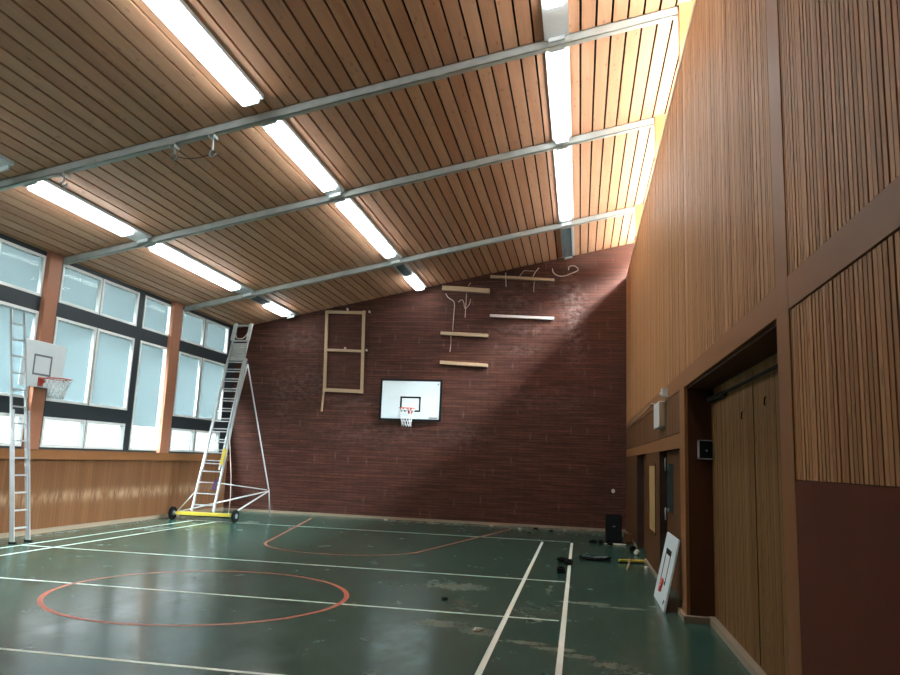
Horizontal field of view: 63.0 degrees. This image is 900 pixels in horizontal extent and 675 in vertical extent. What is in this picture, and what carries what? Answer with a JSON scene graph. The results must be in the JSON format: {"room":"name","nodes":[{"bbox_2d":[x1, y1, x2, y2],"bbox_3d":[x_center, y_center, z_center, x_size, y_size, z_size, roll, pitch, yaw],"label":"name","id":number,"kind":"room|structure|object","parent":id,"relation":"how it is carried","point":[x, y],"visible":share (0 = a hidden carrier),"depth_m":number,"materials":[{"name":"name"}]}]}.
{"room":"school gymnasium","nodes":[
{"label":"school gymnasium","id":0,"kind":"room"},
{"bbox_2d":[0,459,226,532],"bbox_3d":[-8.689,2.377,10.277,0.330,1.400,22.970,1,-10,10],"label":"wall","id":1,"kind":"structure","parent":0,"point":[62,492],"depth_m":15.84,"materials":[{"name":"brown wood"}]},
{"bbox_2d":[0,412,23,445],"bbox_3d":[-8.072,1.629,13.084,0.082,0.585,1.180,1,-10,10],"label":"window","id":2,"kind":"structure","parent":1,"relation":"in","point":[19,434],"depth_m":13.48,"materials":[{"name":"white glass"}]},
{"bbox_2d":[0,416,18,441],"bbox_3d":[-8.095,1.624,13.089,0.036,0.458,1.082,1,-10,10],"label":"blind","id":3,"kind":"object","parent":2,"relation":"attached to","point":[17,434],"depth_m":13.36,"materials":[{"name":"white fabric"}]},
{"bbox_2d":[0,300,38,397],"bbox_3d":[-8.011,0.222,13.317,0.072,1.660,1.180,1,-10,10],"label":"window","id":4,"kind":"structure","parent":1,"relation":"in","point":[32,316],"depth_m":13.48,"materials":[{"name":"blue glass"}]},
{"bbox_2d":[0,238,46,296],"bbox_3d":[-7.952,-1.277,13.566,0.072,0.800,1.180,1,-10,10],"label":"window","id":5,"kind":"structure","parent":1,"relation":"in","point":[19,271],"depth_m":13.63,"materials":[{"name":"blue glass"}]},
{"bbox_2d":[40,416,85,447],"bbox_3d":[-7.780,1.915,14.739,0.082,0.585,1.250,1,-10,10],"label":"window","id":6,"kind":"structure","parent":1,"relation":"in","point":[83,422],"depth_m":14.77,"materials":[{"name":"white glass"}]},
{"bbox_2d":[43,420,81,444],"bbox_3d":[-7.803,1.911,14.744,0.036,0.458,1.152,1,-10,10],"label":"blind","id":7,"kind":"object","parent":6,"relation":"attached to","point":[70,421],"depth_m":14.80,"materials":[{"name":"white fabric"}]},
{"bbox_2d":[46,316,96,405],"bbox_3d":[-7.719,0.508,14.972,0.072,1.660,1.250,1,-10,10],"label":"window","id":8,"kind":"structure","parent":1,"relation":"in","point":[79,339],"depth_m":15.16,"materials":[{"name":"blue glass"}]},
{"bbox_2d":[58,264,102,314],"bbox_3d":[-7.659,-0.990,15.222,0.072,0.800,1.250,1,-10,10],"label":"window","id":9,"kind":"structure","parent":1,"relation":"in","point":[80,289],"depth_m":15.26,"materials":[{"name":"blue glass"}]},
{"bbox_2d":[83,420,124,449],"bbox_3d":[-7.553,2.139,16.025,0.082,0.585,1.340,1,-10,10],"label":"window","id":10,"kind":"structure","parent":1,"relation":"in","point":[122,430],"depth_m":16.06,"materials":[{"name":"clear glass"}]},
{"bbox_2d":[86,424,120,446],"bbox_3d":[-7.575,2.134,16.030,0.036,0.458,1.242,1,-10,10],"label":"blind","id":11,"kind":"object","parent":10,"relation":"attached to","point":[118,425],"depth_m":16.04,"materials":[{"name":"white fabric"}]},
{"bbox_2d":[88,328,134,409],"bbox_3d":[-7.492,0.732,16.259,0.072,1.660,1.340,1,-10,10],"label":"window","id":12,"kind":"structure","parent":1,"relation":"in","point":[113,357],"depth_m":16.30,"materials":[{"name":"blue glass"}]},
{"bbox_2d":[0,507,223,538],"bbox_3d":[-8.538,3.027,10.137,0.030,0.085,22.970,1,-10,10],"label":"baseboard","id":13,"kind":"structure","parent":1,"relation":"attached to","point":[86,525],"depth_m":15.54,"materials":[{"name":"beige wood"}]},
{"bbox_2d":[0,448,228,460],"bbox_3d":[-8.608,1.597,10.398,0.330,0.185,22.970,1,-10,10],"label":"trim","id":14,"kind":"structure","parent":1,"relation":"on","point":[4,452],"depth_m":15.85,"materials":[{"name":"brown wood"}]},
{"bbox_2d":[21,251,62,448],"bbox_3d":[-7.811,0.224,14.075,0.120,3.790,0.340,1,-10,10],"label":"wooden column","id":15,"kind":"structure","parent":14,"relation":"on","point":[54,261],"depth_m":14.06,"materials":[{"name":"brown wood"}]},
{"bbox_2d":[18,338,71,398],"bbox_3d":[-7.445,0.622,13.869,0.680,1.063,1.140,1,-10,10],"label":"basketball hoop","id":16,"kind":"object","parent":15,"relation":"attached to","point":[45,361],"visible":1,"depth_m":13.84,"materials":[{"name":"white laminate"},{"name":"red painted steel"},{"name":"white nylon net"}]},
{"bbox_2d":[156,301,182,452],"bbox_3d":[-7.039,0.981,18.443,0.120,3.790,0.400,1,-10,10],"label":"wooden column","id":17,"kind":"structure","parent":14,"relation":"on","point":[173,341],"depth_m":18.37,"materials":[{"name":"brown wood"}]},
{"bbox_2d":[0,233,237,454],"bbox_3d":[-8.505,-0.385,10.723,0.120,3.835,22.970,1,-10,10],"label":"window frame","id":18,"kind":"structure","parent":1,"relation":"on","point":[7,294],"depth_m":16.55,"materials":[{"name":"wood"}]},
{"bbox_2d":[99,279,139,325],"bbox_3d":[-7.432,-0.767,16.508,0.072,0.800,1.340,1,-10,10],"label":"window","id":19,"kind":"structure","parent":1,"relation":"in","point":[115,305],"depth_m":16.55,"materials":[{"name":"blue glass"}]},
{"bbox_2d":[129,340,166,450],"bbox_3d":[-7.252,1.423,17.642,0.072,2.550,1.180,1,-10,10],"label":"window","id":20,"kind":"structure","parent":1,"relation":"in","point":[148,377],"depth_m":17.70,"materials":[{"name":"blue glass"}]},
{"bbox_2d":[133,344,162,427],"bbox_3d":[-7.274,1.165,17.661,0.012,1.941,1.026,1,-10,10],"label":"blind","id":21,"kind":"object","parent":20,"relation":"attached to","point":[148,377],"depth_m":17.70,"materials":[{"name":"fabric"}]},
{"bbox_2d":[142,295,171,335],"bbox_3d":[-7.175,-0.514,17.964,0.072,0.800,1.180,1,-10,10],"label":"window","id":22,"kind":"structure","parent":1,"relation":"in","point":[155,311],"depth_m":17.97,"materials":[{"name":"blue glass"}]},
{"bbox_2d":[144,299,167,332],"bbox_3d":[-7.207,-0.529,17.943,0.011,0.684,1.026,1,-10,10],"label":"blind","id":23,"kind":"object","parent":22,"relation":"attached to","point":[155,311],"depth_m":17.96,"materials":[{"name":"fabric"}]},
{"bbox_2d":[169,428,194,451],"bbox_3d":[-7.003,2.678,19.136,0.082,0.585,1.170,1,-10,10],"label":"window","id":24,"kind":"structure","parent":1,"relation":"in","point":[192,432],"depth_m":19.19,"materials":[{"name":"clear glass"}]},
{"bbox_2d":[171,431,191,448],"bbox_3d":[-7.025,2.673,19.141,0.036,0.458,1.072,1,-10,10],"label":"blind","id":25,"kind":"object","parent":24,"relation":"attached to","point":[190,442],"depth_m":19.21,"materials":[{"name":"white fabric"}]},
{"bbox_2d":[173,351,201,418],"bbox_3d":[-6.942,1.271,19.369,0.072,1.660,1.170,1,-10,10],"label":"window","id":26,"kind":"structure","parent":1,"relation":"in","point":[189,366],"depth_m":19.45,"materials":[{"name":"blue glass"}]},
{"bbox_2d":[180,310,205,346],"bbox_3d":[-6.882,-0.227,19.619,0.072,0.800,1.170,1,-10,10],"label":"window","id":27,"kind":"structure","parent":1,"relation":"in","point":[192,329],"depth_m":19.68,"materials":[{"name":"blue glass"}]},
{"bbox_2d":[182,313,201,343],"bbox_3d":[-6.909,-0.237,19.625,0.011,0.684,1.072,1,-10,10],"label":"blind","id":28,"kind":"object","parent":27,"relation":"attached to","point":[191,327],"depth_m":19.63,"materials":[{"name":"fabric"}]},
{"bbox_2d":[194,430,219,451],"bbox_3d":[-6.777,2.899,20.413,0.082,0.585,1.360,1,-10,10],"label":"window","id":29,"kind":"structure","parent":1,"relation":"in","point":[217,434],"depth_m":20.33,"materials":[{"name":"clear glass"}]},
{"bbox_2d":[195,433,216,449],"bbox_3d":[-6.800,2.895,20.418,0.036,0.458,1.262,1,-10,10],"label":"blind","id":30,"kind":"object","parent":29,"relation":"attached to","point":[215,434],"depth_m":20.31,"materials":[{"name":"white fabric"}]},
{"bbox_2d":[197,358,225,420],"bbox_3d":[-6.716,1.492,20.646,0.072,1.660,1.360,1,-10,10],"label":"window","id":31,"kind":"structure","parent":1,"relation":"in","point":[212,372],"depth_m":20.62,"materials":[{"name":"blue glass"}]},
{"bbox_2d":[204,319,228,354],"bbox_3d":[-6.657,-0.006,20.895,0.072,0.800,1.360,1,-10,10],"label":"window","id":32,"kind":"structure","parent":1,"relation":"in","point":[214,339],"depth_m":20.93,"materials":[{"name":"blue glass"}]},
{"bbox_2d":[0,0,692,327],"bbox_3d":[-2.410,-3.556,10.196,12.600,2.887,22.970,1,-10,10],"label":"ceiling","id":33,"kind":"structure","parent":0,"point":[80,79],"depth_m":11.71,"materials":[{"name":"brown wood"}]},
{"bbox_2d":[0,154,13,171],"bbox_3d":[-6.915,-2.826,9.016,0.330,0.180,3.780,1,-10,10],"label":"ceiling light","id":34,"kind":"object","parent":33,"relation":"attached to","point":[5,163],"visible":1,"depth_m":10.76,"materials":[{"name":"white plastic"}]},
{"bbox_2d":[23,179,150,243],"bbox_3d":[-6.240,-2.163,12.836,0.330,0.180,3.050,1,-10,10],"label":"ceiling light","id":35,"kind":"object","parent":33,"relation":"attached to","point":[47,189],"visible":0.82,"depth_m":12.57,"materials":[{"name":"white plastic"}]},
{"bbox_2d":[28,182,133,235],"bbox_3d":[-6.274,-2.163,12.646,0.224,0.114,2.430,1,-10,10],"label":"diffuser","id":36,"kind":"object","parent":35,"relation":"attached to","point":[108,221],"depth_m":12.51,"materials":[{"name":"white plastic"}]},
{"bbox_2d":[145,242,253,296],"bbox_3d":[-5.560,-1.496,16.685,0.330,0.180,4.420,1,-10,10],"label":"ceiling light","id":37,"kind":"object","parent":33,"relation":"attached to","point":[165,250],"visible":0.82,"depth_m":16.26,"materials":[{"name":"white plastic"}]},
{"bbox_2d":[150,245,239,290],"bbox_3d":[-5.604,-1.505,16.436,0.224,0.114,3.520,1,-10,10],"label":"diffuser","id":38,"kind":"object","parent":37,"relation":"attached to","point":[168,252],"depth_m":16.13,"materials":[{"name":"white plastic"}]},
{"bbox_2d":[143,0,263,107],"bbox_3d":[-3.085,-3.614,8.460,0.330,0.180,3.750,1,-10,10],"label":"ceiling light","id":39,"kind":"object","parent":33,"relation":"attached to","point":[181,20],"visible":1,"depth_m":8.90,"materials":[{"name":"white plastic"}]},
{"bbox_2d":[247,295,296,318],"bbox_3d":[-4.915,-0.863,20.334,0.330,0.180,2.700,1,-10,10],"label":"ceiling light","id":40,"kind":"object","parent":33,"relation":"attached to","point":[267,303],"visible":0.91,"depth_m":20.26,"materials":[{"name":"white plastic"}]},
{"bbox_2d":[263,303,289,316],"bbox_3d":[-4.861,-0.776,20.644,0.224,0.114,1.350,1,-10,10],"label":"diffuser","id":41,"kind":"object","parent":40,"relation":"attached to","point":[277,308],"depth_m":20.54,"materials":[{"name":"white plastic"}]},
{"bbox_2d":[261,119,343,197],"bbox_3d":[-2.408,-2.949,12.295,0.330,0.180,3.050,1,-10,10],"label":"ceiling light","id":42,"kind":"object","parent":33,"relation":"attached to","point":[280,131],"visible":0.82,"depth_m":12.02,"materials":[{"name":"white plastic"}]},
{"bbox_2d":[0,6,677,190],"bbox_3d":[-2.593,-3.229,10.712,11.405,2.602,0.108,1,-10,10],"label":"steel beam","id":43,"kind":"structure","parent":33,"relation":"attached to","point":[668,14],"depth_m":10.51,"materials":[{"name":"grey metal"}]},
{"bbox_2d":[58,171,69,188],"bbox_3d":[-5.847,-2.374,11.129,0.124,0.252,0.140,1,-10,10],"label":"clamp","id":44,"kind":"object","parent":43,"relation":"hanging from","point":[62,174],"visible":1,"depth_m":11.12,"materials":[{"name":"metal"}]},
{"bbox_2d":[169,143,179,160],"bbox_3d":[-4.080,-2.736,10.879,0.124,0.252,0.140,1,-10,10],"label":"clamp","id":45,"kind":"object","parent":43,"relation":"hanging from","point":[172,146],"visible":1,"depth_m":10.87,"materials":[{"name":"metal"}]},
{"bbox_2d":[208,133,218,156],"bbox_3d":[-3.476,-2.811,10.786,0.124,0.352,0.140,1,-10,10],"label":"clamp","id":46,"kind":"object","parent":43,"relation":"hanging from","point":[211,136],"visible":1,"depth_m":10.77,"materials":[{"name":"metal"}]},
{"bbox_2d":[63,117,653,264],"bbox_3d":[-2.034,-2.680,13.877,11.405,2.602,0.108,1,-10,10],"label":"steel beam","id":47,"kind":"structure","parent":33,"relation":"attached to","point":[646,123],"depth_m":13.76,"materials":[{"name":"grey metal"}]},
{"bbox_2d":[333,198,401,263],"bbox_3d":[-1.728,-2.282,16.143,0.330,0.180,4.420,1,-10,10],"label":"ceiling light","id":48,"kind":"object","parent":33,"relation":"attached to","point":[349,207],"visible":0.82,"depth_m":15.71,"materials":[{"name":"white plastic"}]},
{"bbox_2d":[184,206,634,311],"bbox_3d":[-1.242,-1.903,18.361,11.405,2.602,0.108,1,-10,10],"label":"steel beam","id":49,"kind":"structure","parent":33,"relation":"attached to","point":[625,211],"depth_m":18.26,"materials":[{"name":"grey metal"}]},
{"bbox_2d":[393,263,425,290],"bbox_3d":[-1.078,-1.645,19.818,0.330,0.180,2.750,1,-10,10],"label":"ceiling light","id":50,"kind":"object","parent":33,"relation":"attached to","point":[405,270],"visible":0.91,"depth_m":19.70,"materials":[{"name":"white plastic"}]},
{"bbox_2d":[405,275,423,290],"bbox_3d":[-0.981,-1.515,20.370,0.224,0.114,1.400,1,-10,10],"label":"diffuser","id":51,"kind":"object","parent":50,"relation":"attached to","point":[415,281],"depth_m":20.26,"materials":[{"name":"white plastic"}]},
{"bbox_2d":[541,0,568,43],"bbox_3d":[1.105,-4.437,8.043,0.330,0.180,4.100,1,-10,10],"label":"ceiling light","id":52,"kind":"object","parent":33,"relation":"attached to","point":[555,15],"visible":1,"depth_m":9.63,"materials":[{"name":"white plastic"}]},
{"bbox_2d":[545,0,563,8],"bbox_3d":[1.044,-4.463,7.698,0.224,0.114,3.200,1,-10,10],"label":"diffuser","id":53,"kind":"object","parent":52,"relation":"attached to","point":[548,3],"depth_m":9.18,"materials":[{"name":"white plastic"}]},
{"bbox_2d":[545,47,571,143],"bbox_3d":[1.753,-3.802,11.707,0.330,0.180,3.050,1,-10,10],"label":"ceiling light","id":54,"kind":"object","parent":33,"relation":"attached to","point":[557,61],"visible":0.82,"depth_m":11.42,"materials":[{"name":"white plastic"}]},
{"bbox_2d":[549,50,567,140],"bbox_3d":[1.747,-3.773,11.678,0.224,0.114,2.800,1,-10,10],"label":"diffuser","id":55,"kind":"object","parent":54,"relation":"attached to","point":[558,61],"depth_m":11.42,"materials":[{"name":"white plastic"}]},
{"bbox_2d":[554,146,573,225],"bbox_3d":[2.433,-3.134,15.556,0.330,0.180,4.420,1,-10,10],"label":"ceiling light","id":56,"kind":"object","parent":33,"relation":"attached to","point":[562,157],"visible":0.8,"depth_m":15.12,"materials":[{"name":"white plastic"}]},
{"bbox_2d":[556,148,570,220],"bbox_3d":[2.408,-3.125,15.415,0.224,0.114,3.900,1,-10,10],"label":"diffuser","id":57,"kind":"object","parent":56,"relation":"attached to","point":[563,157],"depth_m":15.04,"materials":[{"name":"white plastic"}]},
{"bbox_2d":[560,226,573,258],"bbox_3d":[3.082,-2.500,19.231,0.330,0.175,2.750,1,-10,10],"label":"ceiling light","id":58,"kind":"object","parent":33,"relation":"attached to","point":[567,234],"visible":0.94,"depth_m":19.18,"materials":[{"name":"grey plastic"}]},
{"bbox_2d":[0,510,750,674],"bbox_3d":[-2.680,3.187,9.074,12.600,0.122,23.370,1,-10,10],"label":"floor","id":59,"kind":"structure","parent":0,"point":[259,593],"depth_m":8.51,"materials":[{"name":"green paint"}]},
{"bbox_2d":[8,309,32,543],"bbox_3d":[-7.595,1.530,13.006,0.692,4.056,0.461,1,-10,10],"label":"ladder","id":60,"kind":"object","parent":59,"relation":"on","point":[26,457],"visible":1,"depth_m":12.94,"materials":[{"name":"metal"}]},
{"bbox_2d":[168,323,270,522],"bbox_3d":[-5.723,2.067,19.221,1.715,5.186,2.289,1,-10,10],"label":"ladder","id":61,"kind":"object","parent":59,"relation":"on","point":[239,351],"visible":1,"depth_m":18.95,"materials":[{"name":"metal"}]},
{"bbox_2d":[211,479,217,489],"bbox_3d":[-5.817,3.638,18.142,0.108,0.271,0.117,1,-10,10],"label":"cloth","id":62,"kind":"object","parent":61,"relation":"hanging from","point":[215,480],"visible":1,"depth_m":18.13,"materials":[{"name":"purple fabric"}]},
{"bbox_2d":[473,627,483,631],"bbox_3d":[0.283,2.947,7.422,0.102,0.042,0.098,-6,-13,41],"label":"debris","id":63,"kind":"object","parent":59,"relation":"on","point":[476,629],"visible":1,"depth_m":7.39,"materials":[{"name":"paint"}]},
{"bbox_2d":[557,565,564,573],"bbox_3d":[1.764,3.679,11.660,0.130,0.110,0.180,1,-10,10],"label":"case","id":64,"kind":"object","parent":59,"relation":"on","point":[560,569],"visible":1,"depth_m":11.58,"materials":[{"name":"plastic"}]},
{"bbox_2d":[556,557,572,564],"bbox_3d":[2.006,3.864,12.716,0.183,0.107,0.435,5,-10,-18],"label":"glove","id":65,"kind":"object","parent":59,"relation":"on","point":[566,561],"visible":1,"depth_m":12.59,"materials":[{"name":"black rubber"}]},
{"bbox_2d":[579,554,610,560],"bbox_3d":[2.643,4.016,13.385,0.582,0.076,0.340,1,-10,10],"label":"trolley","id":66,"kind":"object","parent":59,"relation":"on","point":[590,558],"visible":1,"depth_m":13.30,"materials":[{"name":"black plastic"}]},
{"bbox_2d":[605,514,621,543],"bbox_3d":[3.693,4.317,16.585,0.350,0.620,0.322,1,-10,10],"label":"floor speaker","id":67,"kind":"object","parent":59,"relation":"on","point":[613,522],"visible":0.98,"depth_m":16.45,"materials":[{"name":"black plastic"}]},
{"bbox_2d":[624,533,631,543],"bbox_3d":[4.001,4.518,16.502,0.170,0.220,0.270,1,-10,10],"label":"equipment box","id":68,"kind":"object","parent":59,"relation":"on","point":[627,536],"visible":1,"depth_m":16.38,"materials":[{"name":"brown cardboard"}]},
{"bbox_2d":[618,559,644,569],"bbox_3d":[3.177,3.925,12.732,0.471,0.087,1.034,1,-10,10],"label":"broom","id":69,"kind":"object","parent":59,"relation":"on","point":[625,561],"visible":1,"depth_m":13.11,"materials":[{"name":"yellow paint"}]},
{"bbox_2d":[629,546,635,551],"bbox_3d":[3.720,4.301,14.972,0.140,0.119,0.167,-7,-13,44],"label":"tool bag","id":70,"kind":"object","parent":59,"relation":"on","point":[632,548],"visible":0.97,"depth_m":14.92,"materials":[{"name":"black fabric"}]},
{"bbox_2d":[654,532,679,612],"bbox_3d":[2.767,2.967,9.391,0.206,0.850,1.180,1,-10,10],"label":"backboard","id":71,"kind":"object","parent":59,"relation":"on","point":[671,547],"visible":1,"depth_m":9.25,"materials":[{"name":"white laminate"}]},
{"bbox_2d":[223,241,634,529],"bbox_3d":[-0.518,0.997,21.058,12.600,8.300,0.300,1,-10,10],"label":"wall","id":72,"kind":"structure","parent":0,"point":[536,435],"depth_m":20.66,"materials":[{"name":"red brick"}]},
{"bbox_2d":[321,308,370,410],"bbox_3d":[-3.062,0.642,21.363,1.362,3.041,0.100,1,-10,10],"label":"rack","id":73,"kind":"object","parent":72,"relation":"attached to","point":[327,312],"visible":1,"depth_m":21.37,"materials":[{"name":"brown wood"}]},
{"bbox_2d":[379,378,442,426],"bbox_3d":[-1.154,1.809,20.473,1.790,1.352,0.781,1,-10,10],"label":"basketball hoop","id":74,"kind":"object","parent":72,"relation":"attached to","point":[409,400],"visible":1,"depth_m":20.69,"materials":[{"name":"white laminate"}]},
{"bbox_2d":[223,508,624,531],"bbox_3d":[-0.979,5.023,20.274,11.350,0.070,0.025,1,-10,10],"label":"baseboard","id":75,"kind":"structure","parent":72,"relation":"attached to","point":[230,509],"depth_m":20.22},
{"bbox_2d":[446,294,454,330],"bbox_3d":[-0.011,-0.731,21.083,0.292,1.096,0.044,1,-10,10],"label":"cable","id":76,"kind":"object","parent":72,"relation":"attached to","point":[446,294],"visible":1,"depth_m":21.07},
{"bbox_2d":[440,361,487,367],"bbox_3d":[0.390,0.749,20.724,1.364,0.164,0.120,1,-10,10],"label":"plank","id":77,"kind":"object","parent":72,"relation":"attached to","point":[441,362],"visible":1,"depth_m":20.67,"materials":[{"name":"brown wood"}]},
{"bbox_2d":[440,331,488,337],"bbox_3d":[0.408,-0.084,20.866,1.374,0.154,0.120,1,-10,10],"label":"plank","id":78,"kind":"object","parent":72,"relation":"attached to","point":[441,332],"visible":1,"depth_m":20.81,"materials":[{"name":"brown wood"}]},
{"bbox_2d":[442,285,489,293],"bbox_3d":[0.456,-1.369,21.059,1.379,0.234,0.160,1,-10,10],"label":"plank","id":79,"kind":"object","parent":72,"relation":"attached to","point":[444,287],"visible":1,"depth_m":20.99,"materials":[{"name":"brown wood"}]},
{"bbox_2d":[490,275,553,281],"bbox_3d":[2.048,-1.679,20.852,1.814,0.184,0.120,1,-10,10],"label":"plank","id":80,"kind":"object","parent":72,"relation":"attached to","point":[491,276],"visible":1,"depth_m":20.81,"materials":[{"name":"brown wood"}]},
{"bbox_2d":[490,314,553,319],"bbox_3d":[2.020,-0.574,20.676,1.802,0.144,0.100,1,-10,10],"label":"plank","id":81,"kind":"object","parent":72,"relation":"attached to","point":[491,315],"visible":1,"depth_m":20.64,"materials":[{"name":"beige wood"}]},
{"bbox_2d":[552,265,578,276],"bbox_3d":[3.247,-1.877,20.702,0.746,0.336,0.064,1,-10,10],"label":"cable","id":82,"kind":"object","parent":72,"relation":"attached to","point":[570,265],"visible":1,"depth_m":20.68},
{"bbox_2d":[711,352,787,674],"bbox_3d":[2.727,1.552,6.435,0.102,2.665,4.250,1,-10,10],"label":"door","id":83,"kind":"structure","parent":0,"point":[732,464],"depth_m":6.62,"materials":[{"name":"brown wood"}]},
{"bbox_2d":[678,607,766,674],"bbox_3d":[2.494,2.865,6.485,0.350,0.075,4.650,1,-10,10],"label":"baseboard","id":84,"kind":"structure","parent":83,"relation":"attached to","point":[753,668],"depth_m":7.27,"materials":[{"name":"beige wood"}]},
{"bbox_2d":[707,364,777,402],"bbox_3d":[2.696,0.358,6.673,0.070,0.145,4.000,1,-10,10],"label":"door track","id":85,"kind":"object","parent":83,"relation":"attached to","point":[711,397],"visible":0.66,"depth_m":7.23,"materials":[{"name":"brown wood"}]},
{"bbox_2d":[626,0,899,674],"bbox_3d":[3.224,-0.178,8.614,0.884,6.830,22.970,1,-10,10],"label":"wall","id":86,"kind":"structure","parent":0,"point":[703,256],"depth_m":3.99,"materials":[{"name":"brown wood"}]},
{"bbox_2d":[626,403,654,431],"bbox_3d":[3.939,1.734,15.366,0.030,0.247,8.034,1,-10,10],"label":"cable","id":87,"kind":"object","parent":86,"relation":"attached to","point":[651,403],"visible":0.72,"depth_m":14.33,"materials":[{"name":"plastic"}]},
{"bbox_2d":[637,455,645,550],"bbox_3d":[3.922,3.336,14.708,0.180,1.955,2.222,1,-10,10],"label":"door","id":88,"kind":"structure","parent":86,"relation":"in","point":[641,459],"depth_m":15.72,"materials":[{"name":"brown wood"}]},
{"bbox_2d":[625,530,657,578],"bbox_3d":[3.897,4.387,15.224,0.030,0.050,8.370,1,-10,10],"label":"baseboard","id":89,"kind":"structure","parent":86,"relation":"attached to","point":[655,574],"depth_m":12.56,"materials":[{"name":"beige wood"}]},
{"bbox_2d":[626,375,678,429],"bbox_3d":[3.821,1.477,14.470,0.033,0.195,10.840,1,-10,10],"label":"trim","id":90,"kind":"structure","parent":86,"relation":"attached to","point":[673,387],"depth_m":12.26,"materials":[{"name":"brown wood"}]},
{"bbox_2d":[649,464,655,535],"bbox_3d":[3.431,2.722,12.458,0.016,1.150,1.120,1,-10,10],"label":"window","id":91,"kind":"structure","parent":86,"relation":"in","point":[652,467],"depth_m":12.40,"materials":[{"name":"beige glass"}]},
{"bbox_2d":[626,433,679,456],"bbox_3d":[3.792,2.186,14.352,0.033,0.185,10.840,1,-10,10],"label":"trim","id":92,"kind":"structure","parent":86,"relation":"attached to","point":[672,442],"depth_m":11.57,"materials":[{"name":"brown wood"}]},
{"bbox_2d":[654,401,665,428],"bbox_3d":[3.149,1.175,11.033,0.096,0.370,0.805,1,-10,10],"label":"wall box","id":93,"kind":"object","parent":86,"relation":"attached to","point":[659,407],"visible":1,"depth_m":10.67,"materials":[{"name":"white plastic"}]},
{"bbox_2d":[626,0,696,279],"bbox_3d":[2.984,-3.558,9.243,0.125,0.080,22.970,1,-10,10],"label":"trim","id":94,"kind":"structure","parent":86,"relation":"attached to","point":[695,1],"depth_m":10.67,"materials":[{"name":"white wood"}]},
{"bbox_2d":[659,388,667,397],"bbox_3d":[3.050,0.793,10.501,0.102,0.120,0.200,1,-10,10],"label":"wall sensor","id":95,"kind":"object","parent":86,"relation":"attached to","point":[664,391],"visible":1,"depth_m":10.40,"materials":[{"name":"white plastic"}]},
{"bbox_2d":[659,450,681,600],"bbox_3d":[3.108,2.538,10.102,0.180,1.955,2.472,1,-10,10],"label":"door","id":96,"kind":"structure","parent":86,"relation":"in","point":[669,462],"depth_m":10.73,"materials":[{"name":"brown wood"}]},
{"bbox_2d":[679,370,689,614],"bbox_3d":[2.801,1.841,8.782,0.034,2.870,0.430,1,-10,10],"label":"trim","id":97,"kind":"structure","parent":86,"relation":"attached to","point":[685,582],"depth_m":8.69,"materials":[{"name":"brown wood"}]},
{"bbox_2d":[697,440,713,459],"bbox_3d":[2.974,1.306,8.543,0.170,0.222,0.095,1,-10,10],"label":"speaker","id":98,"kind":"object","parent":86,"relation":"attached to","point":[705,450],"visible":1,"depth_m":8.51},
{"bbox_2d":[684,288,775,386],"bbox_3d":[2.453,0.137,6.729,0.033,0.200,4.250,1,-10,10],"label":"trim","id":99,"kind":"structure","parent":86,"relation":"attached to","point":[762,316],"depth_m":5.84,"materials":[{"name":"brown wood"}]},
{"bbox_2d":[687,323,776,616],"bbox_3d":[2.545,1.551,6.467,0.270,2.664,4.250,1,-10,10],"label":"trim","id":100,"kind":"structure","parent":86,"relation":"attached to","point":[699,420],"depth_m":8.42,"materials":[{"name":"brown wood"}]},
{"bbox_2d":[751,370,760,665],"bbox_3d":[2.669,1.533,6.412,0.008,2.510,0.040,1,-10,10],"label":"trim","id":101,"kind":"structure","parent":86,"relation":"attached to","point":[755,506],"depth_m":6.39,"materials":[{"name":"brown wood"}]},
{"bbox_2d":[765,0,801,674],"bbox_3d":[2.089,-0.871,4.634,0.034,6.800,0.280,1,-10,10],"label":"pillar","id":102,"kind":"structure","parent":86,"relation":"attached to","point":[783,317],"depth_m":4.46,"materials":[{"name":"brown wood"}]},
{"bbox_2d":[787,175,899,308],"bbox_3d":[1.425,-0.872,0.914,0.033,0.200,7.170,1,-10,10],"label":"trim","id":103,"kind":"structure","parent":86,"relation":"attached to","point":[879,219],"depth_m":3.39,"materials":[{"name":"brown wood"}]},
{"bbox_3d":[3.420,-3.563,9.167,0.760,0.040,22.970,1,-10,10],"label":"trim","id":104,"kind":"structure","parent":86,"relation":"on","visible":0},
{"bbox_2d":[635,204,643,239],"bbox_3d":[4.831,-2.735,17.433,0.830,1.149,0.140,1,-10,10],"label":"post","id":105,"kind":"object","parent":104,"relation":"on","point":[639,208],"visible":0.21,"depth_m":17.46,"materials":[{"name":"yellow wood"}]},
{"bbox_2d":[654,114,665,162],"bbox_3d":[4.038,-3.513,12.948,0.830,1.149,0.140,1,-10,10],"label":"post","id":106,"kind":"object","parent":104,"relation":"on","point":[659,120],"visible":0.21,"depth_m":12.97,"materials":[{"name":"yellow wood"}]},
{"bbox_2d":[678,0,694,61],"bbox_3d":[3.478,-4.063,9.774,0.830,1.149,0.140,1,-10,10],"label":"post","id":107,"kind":"object","parent":104,"relation":"on","point":[685,9],"visible":0.18,"depth_m":9.80,"materials":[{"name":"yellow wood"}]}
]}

